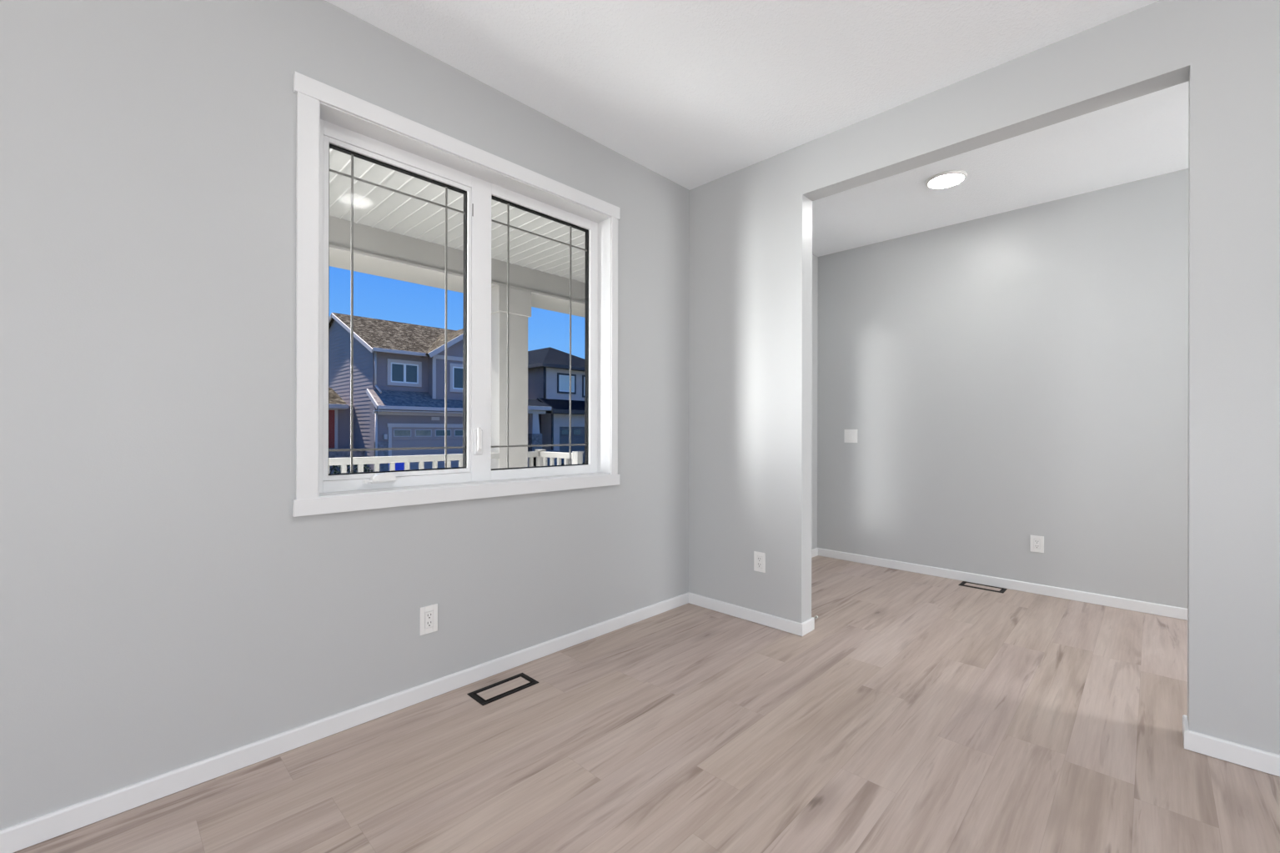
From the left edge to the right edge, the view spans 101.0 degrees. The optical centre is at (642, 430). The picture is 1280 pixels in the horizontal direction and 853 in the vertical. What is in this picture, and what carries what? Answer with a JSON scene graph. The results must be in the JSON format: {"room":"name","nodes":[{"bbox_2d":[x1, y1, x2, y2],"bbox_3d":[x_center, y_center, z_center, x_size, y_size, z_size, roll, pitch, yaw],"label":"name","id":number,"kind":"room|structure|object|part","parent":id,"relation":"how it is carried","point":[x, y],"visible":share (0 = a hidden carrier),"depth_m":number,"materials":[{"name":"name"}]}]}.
{"room":"empty living room","nodes":[
{"label":"empty living room","id":0,"kind":"room"},
{"bbox_2d":[0,0,818,829],"bbox_3d":[-1.243,-0.232,2.054,0.190,2.754,8.022,0,0,44],"label":"wall","id":1,"kind":"structure","parent":0,"point":[166,606],"depth_m":1.73,"materials":[{"name":"grey paint"}]},
{"bbox_2d":[0,592,689,852],"bbox_3d":[-1.825,1.108,1.310,0.012,0.068,6.146,0,0,44],"label":"baseboard","id":2,"kind":"structure","parent":1,"relation":"attached to","point":[19,836],"depth_m":1.85,"materials":[{"name":"white paint"}]},
{"bbox_2d":[419,603,437,635],"bbox_3d":[-0.912,0.808,2.255,0.008,0.117,0.077,0,0,44],"label":"power outlet","id":3,"kind":"object","parent":1,"relation":"attached to","point":[429,620],"visible":1,"depth_m":2.25,"materials":[{"name":"white plastic"}]},
{"bbox_2d":[424,610,432,628],"bbox_3d":[-0.913,0.808,2.255,0.007,0.067,0.034,0,0,44],"label":"receptacle","id":4,"kind":"object","parent":3,"relation":"attached to","point":[428,615],"depth_m":2.25,"materials":[{"name":"white plastic"}]},
{"bbox_2d":[292,70,620,517],"bbox_3d":[-0.747,-0.487,2.521,0.170,1.594,1.606,0,0,44],"label":"window","id":5,"kind":"structure","parent":1,"relation":"in","point":[328,117],"depth_m":2.38,"materials":[{"name":"white paint"}]},
{"bbox_3d":[-1.091,0.198,2.192,0.040,0.040,0.135,0,0,44],"label":"crank handle","id":6,"kind":"part","parent":5,"relation":"part of","materials":[{"name":"white plastic"}]},
{"bbox_3d":[-1.047,-0.478,2.300,0.044,1.352,0.622,0,0,44],"label":"casement sash","id":7,"kind":"part","parent":5,"relation":"part of","materials":[{"name":"white plastic"}]},
{"bbox_3d":[-1.038,-0.478,2.294,0.004,1.313,0.587,0,0,44],"label":"pane","id":8,"kind":"part","parent":5,"relation":"part of","materials":[{"name":"clear glass"}]},
{"bbox_3d":[-0.779,0.044,2.514,0.022,0.116,0.015,0,0,44],"label":"lock lever","id":9,"kind":"part","parent":5,"relation":"part of","materials":[{"name":"white plastic"}]},
{"bbox_3d":[-0.530,-0.480,2.818,0.004,1.353,0.632,0,0,44],"label":"pane","id":10,"kind":"part","parent":5,"relation":"part of","materials":[{"name":"clear glass"}]},
{"bbox_2d":[811,547,818,557],"bbox_3d":[1.497,1.115,4.742,0.012,0.068,0.317,0,0,44],"label":"baseboard","id":11,"kind":"structure","parent":1,"relation":"attached to","point":[815,551],"depth_m":4.81,"materials":[{"name":"white paint"}]},
{"bbox_2d":[13,555,1279,852],"bbox_3d":[0.811,1.225,0.048,5.937,0.150,8.282,0,0,44],"label":"floor","id":12,"kind":"structure","parent":0,"point":[918,713],"depth_m":1.85,"materials":[{"name":"brown wood"}]},
{"bbox_2d":[466,672,538,705],"bbox_3d":[-0.615,1.145,2.343,0.135,0.004,0.280,0,0,44],"label":"floor vent","id":13,"kind":"object","parent":12,"relation":"in","point":[491,693],"visible":1,"depth_m":2.33,"materials":[{"name":"brown metal"}]},
{"bbox_3d":[-0.615,1.144,2.343,0.088,0.003,0.233,0,0,44],"label":"frame","id":14,"kind":"part","parent":13,"relation":"part of","materials":[{"name":"brown metal"}]},
{"bbox_2d":[958,581,1007,592],"bbox_3d":[2.501,1.151,3.881,0.280,0.004,0.135,0,0,44],"label":"floor vent","id":15,"kind":"object","parent":12,"relation":"in","point":[989,588],"visible":1,"depth_m":3.87,"materials":[{"name":"brown metal"}]},
{"bbox_3d":[2.501,1.151,3.881,0.233,0.003,0.088,0,0,44],"label":"frame","id":16,"kind":"part","parent":15,"relation":"part of","materials":[{"name":"brown metal"}]},
{"bbox_2d":[325,0,1188,256],"bbox_3d":[0.818,-1.679,0.048,5.937,0.150,8.282,0,0,44],"label":"ceiling","id":17,"kind":"structure","parent":0,"point":[695,93],"depth_m":2.39,"materials":[{"name":"white paint"}]},
{"bbox_2d":[924,170,967,189],"bbox_3d":[1.932,-1.593,3.359,0.234,0.016,0.234,0,0,44],"label":"recessed light","id":18,"kind":"object","parent":17,"relation":"in","point":[946,179],"visible":1,"depth_m":3.33,"materials":[{"name":"white plastic"}]},
{"bbox_2d":[928,174,963,188],"bbox_3d":[1.932,-1.591,3.359,0.196,0.013,0.196,0,0,44],"label":"diffuser","id":19,"kind":"object","parent":18,"relation":"attached to","point":[936,181],"depth_m":3.35,"materials":[{"name":"white plastic"}]},
{"bbox_2d":[688,0,1279,754],"bbox_3d":[2.374,-0.224,1.609,5.627,2.754,0.122,0,0,44],"label":"wall","id":20,"kind":"structure","parent":0,"point":[750,298],"depth_m":2.07,"materials":[{"name":"grey paint"}]},
{"bbox_2d":[688,592,814,636],"bbox_3d":[0.646,1.114,3.280,0.824,0.068,0.147,0,0,44],"label":"baseboard","id":21,"kind":"structure","parent":20,"relation":"attached to","point":[790,626],"depth_m":3.15,"materials":[{"name":"white paint"}]},
{"bbox_2d":[753,551,765,572],"bbox_3d":[0.698,0.782,3.140,0.077,0.117,0.008,0,0,44],"label":"power outlet","id":22,"kind":"object","parent":20,"relation":"attached to","point":[759,561],"visible":1,"depth_m":3.14,"materials":[{"name":"white plastic"}]},
{"bbox_2d":[757,556,762,567],"bbox_3d":[0.698,0.782,3.140,0.034,0.067,0.007,0,0,44],"label":"receptacle","id":23,"kind":"object","parent":22,"relation":"attached to","point":[759,558],"depth_m":3.14,"materials":[{"name":"white plastic"}]},
{"bbox_2d":[1182,714,1279,776],"bbox_3d":[3.201,1.119,0.806,3.318,0.068,0.147,0,0,44],"label":"baseboard","id":24,"kind":"structure","parent":20,"relation":"attached to","point":[1242,755],"depth_m":1.83,"materials":[{"name":"white paint"}]},
{"bbox_2d":[817,168,1188,608],"bbox_3d":[3.653,-0.221,2.980,5.937,2.754,0.120,0,0,44],"label":"wall","id":25,"kind":"structure","parent":0,"point":[1003,379],"depth_m":3.79,"materials":[{"name":"grey paint"}]},
{"bbox_2d":[843,429,857,442],"bbox_3d":[1.835,0.049,4.649,0.115,0.116,0.010,0,0,44],"label":"light switch","id":26,"kind":"object","parent":25,"relation":"attached to","point":[850,434],"visible":1,"depth_m":4.65,"materials":[{"name":"white plastic"}]},
{"bbox_2d":[817,547,1187,620],"bbox_3d":[3.629,1.120,2.908,5.627,0.068,0.012,0,0,44],"label":"baseboard","id":27,"kind":"structure","parent":25,"relation":"attached to","point":[1101,599],"depth_m":3.78,"materials":[{"name":"white paint"}]},
{"bbox_2d":[1030,535,1044,552],"bbox_3d":[2.787,0.802,3.727,0.077,0.117,0.008,0,0,44],"label":"power outlet","id":28,"kind":"object","parent":25,"relation":"attached to","point":[1036,544],"visible":1,"depth_m":3.72,"materials":[{"name":"white plastic"}]},
{"bbox_2d":[1034,538,1039,549],"bbox_3d":[2.787,0.802,3.727,0.034,0.067,0.007,0,0,44],"label":"receptacle","id":29,"kind":"object","parent":28,"relation":"attached to","point":[1036,542],"depth_m":3.72,"materials":[{"name":"white plastic"}]},
{"label":"outside","id":30,"kind":"structure","parent":0,"visible":0},
{"bbox_3d":[-18.314,2.058,38.598,160.000,0.199,150.000,0,0,44],"label":"ground","id":31,"kind":"structure","parent":30,"visible":0},
{"bbox_2d":[329,465,341,473],"bbox_3d":[-10.916,1.438,18.028,1.328,1.103,1.462,0,0,44],"label":"shrub","id":32,"kind":"object","parent":31,"relation":"on","point":[334,466],"visible":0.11,"depth_m":18.04,"materials":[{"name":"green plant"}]},
{"bbox_2d":[333,464,373,473],"bbox_3d":[-10.451,1.496,19.246,1.420,0.984,1.393,0,0,44],"label":"shrub","id":33,"kind":"object","parent":31,"relation":"on","point":[355,465],"visible":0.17,"depth_m":19.16,"materials":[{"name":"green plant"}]},
{"bbox_2d":[328,312,462,473],"bbox_3d":[-13.212,-1.716,24.628,11.050,7.370,11.110,0,0,44],"label":"house","id":34,"kind":"structure","parent":31,"relation":"on","point":[399,391],"depth_m":22.10,"materials":[{"name":"blue"}]},
{"bbox_3d":[-13.165,-0.066,21.601,0.075,1.570,0.990,0,0,44],"label":"door","id":35,"kind":"part","parent":34,"relation":"part of","materials":[{"name":"red paint"}]},
{"bbox_3d":[-13.870,-0.133,20.516,0.570,1.900,4.290,0,0,44],"label":"entry trim","id":36,"kind":"part","parent":34,"relation":"part of","materials":[{"name":"beige wood"}]},
{"bbox_2d":[382,434,387,439],"bbox_3d":[-10.072,0.246,20.659,0.130,0.200,0.120,0,0,44],"label":"wall lamp","id":37,"kind":"object","parent":34,"relation":"attached to","point":[384,436],"depth_m":20.62,"materials":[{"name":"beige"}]},
{"bbox_3d":[-9.654,0.102,21.202,0.025,0.250,0.640,0,0,44],"label":"pane","id":38,"kind":"part","parent":34,"relation":"part of","materials":[{"name":"beige glass"}]},
{"bbox_3d":[-9.863,-2.369,21.861,0.030,0.710,1.030,0,0,44],"label":"pane","id":39,"kind":"part","parent":34,"relation":"part of","materials":[{"name":"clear glass"}]},
{"bbox_3d":[-9.858,-2.369,21.856,0.065,0.810,1.130,0,0,44],"label":"sash","id":40,"kind":"part","parent":34,"relation":"part of","materials":[{"name":"white plastic"}]},
{"bbox_3d":[-9.067,0.103,21.809,0.025,0.250,0.640,0,0,44],"label":"pane","id":41,"kind":"part","parent":34,"relation":"part of","materials":[{"name":"beige glass"}]},
{"bbox_3d":[-8.389,0.850,22.522,0.120,2.260,4.840,0,0,44],"label":"garage door trim","id":42,"kind":"part","parent":34,"relation":"part of","materials":[{"name":"beige"}]},
{"bbox_3d":[-8.479,0.104,22.416,0.025,0.250,0.640,0,0,44],"label":"pane","id":43,"kind":"part","parent":34,"relation":"part of","materials":[{"name":"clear glass"}]},
{"bbox_3d":[-7.367,-3.017,23.518,0.390,3.378,4.580,0,0,44],"label":"bay trim","id":44,"kind":"part","parent":34,"relation":"part of","materials":[{"name":"beige"}]},
{"bbox_3d":[-7.826,-2.284,23.236,0.065,0.970,1.140,0,0,44],"label":"sash","id":45,"kind":"part","parent":34,"relation":"part of","materials":[{"name":"white plastic"}]},
{"bbox_3d":[-7.831,-2.284,23.242,0.030,0.870,1.040,0,0,44],"label":"pane","id":46,"kind":"part","parent":34,"relation":"part of","materials":[{"name":"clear glass"}]},
{"bbox_3d":[-7.891,0.106,23.023,0.025,0.250,0.640,0,0,44],"label":"pane","id":47,"kind":"part","parent":34,"relation":"part of","materials":[{"name":"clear glass"}]},
{"bbox_2d":[388,462,404,470],"bbox_3d":[-7.949,1.450,17.126,0.560,1.060,0.450,0,0,44],"label":"bin","id":48,"kind":"object","parent":31,"relation":"on","point":[399,466],"visible":0.02,"depth_m":16.94,"materials":[{"name":"blue plastic"}]},
{"bbox_2d":[527,346,584,466],"bbox_3d":[-8.178,-1.820,35.128,12.380,7.600,9.700,0,0,44],"label":"house","id":49,"kind":"structure","parent":31,"relation":"on","point":[548,368],"depth_m":31.67,"materials":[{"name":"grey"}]},
{"bbox_3d":[-4.578,0.098,31.277,0.023,0.270,0.570,0,0,44],"label":"pane","id":50,"kind":"part","parent":49,"relation":"part of","materials":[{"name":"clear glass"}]},
{"bbox_3d":[-4.686,-2.887,32.529,0.030,0.910,1.100,0,0,44],"label":"pane","id":51,"kind":"part","parent":49,"relation":"part of","materials":[{"name":"white"}]},
{"bbox_3d":[-4.681,-2.887,32.524,0.065,1.010,1.200,0,0,44],"label":"sash","id":52,"kind":"part","parent":49,"relation":"part of","materials":[{"name":"white plastic"}]},
{"bbox_3d":[-3.952,0.099,31.923,0.023,0.270,0.570,0,0,44],"label":"pane","id":53,"kind":"part","parent":49,"relation":"part of","materials":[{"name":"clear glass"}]},
{"bbox_3d":[-1.982,1.654,2.750,1.833,0.780,9.200,0,0,44],"label":"floor","id":54,"kind":"structure","parent":31,"relation":"on","visible":0},
{"bbox_2d":[491,285,531,468],"bbox_3d":[-1.171,0.047,4.472,0.334,2.436,0.310,0,0,44],"label":"porch column","id":55,"kind":"structure","parent":54,"relation":"on","point":[519,306],"depth_m":4.35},
{"bbox_2d":[328,452,499,473],"bbox_3d":[-2.136,0.671,3.293,0.048,0.984,2.762,0,0,44],"label":"porch railing","id":56,"kind":"object","parent":55,"relation":"attached to","point":[360,461],"visible":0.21,"depth_m":3.69,"materials":[{"name":"grey plastic"}]},
{"bbox_3d":[-2.135,0.202,3.293,0.048,0.046,2.762,0,0,44],"label":"rail","id":57,"kind":"part","parent":56,"relation":"part of","materials":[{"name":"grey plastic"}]},
{"bbox_2d":[329,215,585,317],"bbox_3d":[-2.042,-1.325,3.649,0.439,0.306,6.800,0,0,44],"label":"beam","id":58,"kind":"structure","parent":55,"relation":"on","point":[378,252],"depth_m":3.92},
{"bbox_3d":[-1.684,-1.762,3.304,2.220,0.688,7.600,0,0,44],"label":"porch roof","id":59,"kind":"structure","parent":58,"relation":"on","visible":0},
{"bbox_2d":[329,148,585,282],"bbox_3d":[-1.396,-1.400,3.025,1.383,0.055,6.501,0,0,44],"label":"soffit","id":60,"kind":"structure","parent":59,"relation":"attached to","point":[373,206],"depth_m":3.43,"materials":[{"name":"grey plastic"}]},
{"bbox_2d":[527,451,538,466],"bbox_3d":[-0.947,0.674,4.521,0.048,0.984,0.108,0,0,44],"label":"porch railing","id":61,"kind":"object","parent":55,"relation":"attached to","point":[530,454],"visible":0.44,"depth_m":4.50,"materials":[{"name":"grey plastic"}]},
{"bbox_3d":[-0.946,0.205,4.521,0.048,0.046,0.108,0,0,44],"label":"rail","id":62,"kind":"part","parent":61,"relation":"part of","materials":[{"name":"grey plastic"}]},
{"bbox_2d":[535,449,546,466],"bbox_3d":[-0.888,0.716,4.587,0.068,1.101,0.068,0,0,44],"label":"railing post","id":63,"kind":"object","parent":54,"relation":"on","point":[539,459],"visible":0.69,"depth_m":4.56,"materials":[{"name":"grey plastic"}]},
{"bbox_2d":[540,451,573,466],"bbox_3d":[-0.704,0.674,4.404,0.451,0.984,0.048,0,0,44],"label":"porch railing","id":64,"kind":"object","parent":63,"relation":"attached to","point":[552,455],"visible":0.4,"depth_m":4.40,"materials":[{"name":"grey plastic"}]},
{"bbox_3d":[-0.703,0.205,4.404,0.451,0.046,0.048,0,0,44],"label":"rail","id":65,"kind":"part","parent":64,"relation":"part of","materials":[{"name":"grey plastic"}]},
{"bbox_2d":[572,451,583,464],"bbox_3d":[-0.517,0.716,4.223,0.068,1.101,0.068,0,0,44],"label":"railing post","id":66,"kind":"object","parent":54,"relation":"on","point":[578,455],"visible":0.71,"depth_m":4.20,"materials":[{"name":"grey plastic"}]}
]}

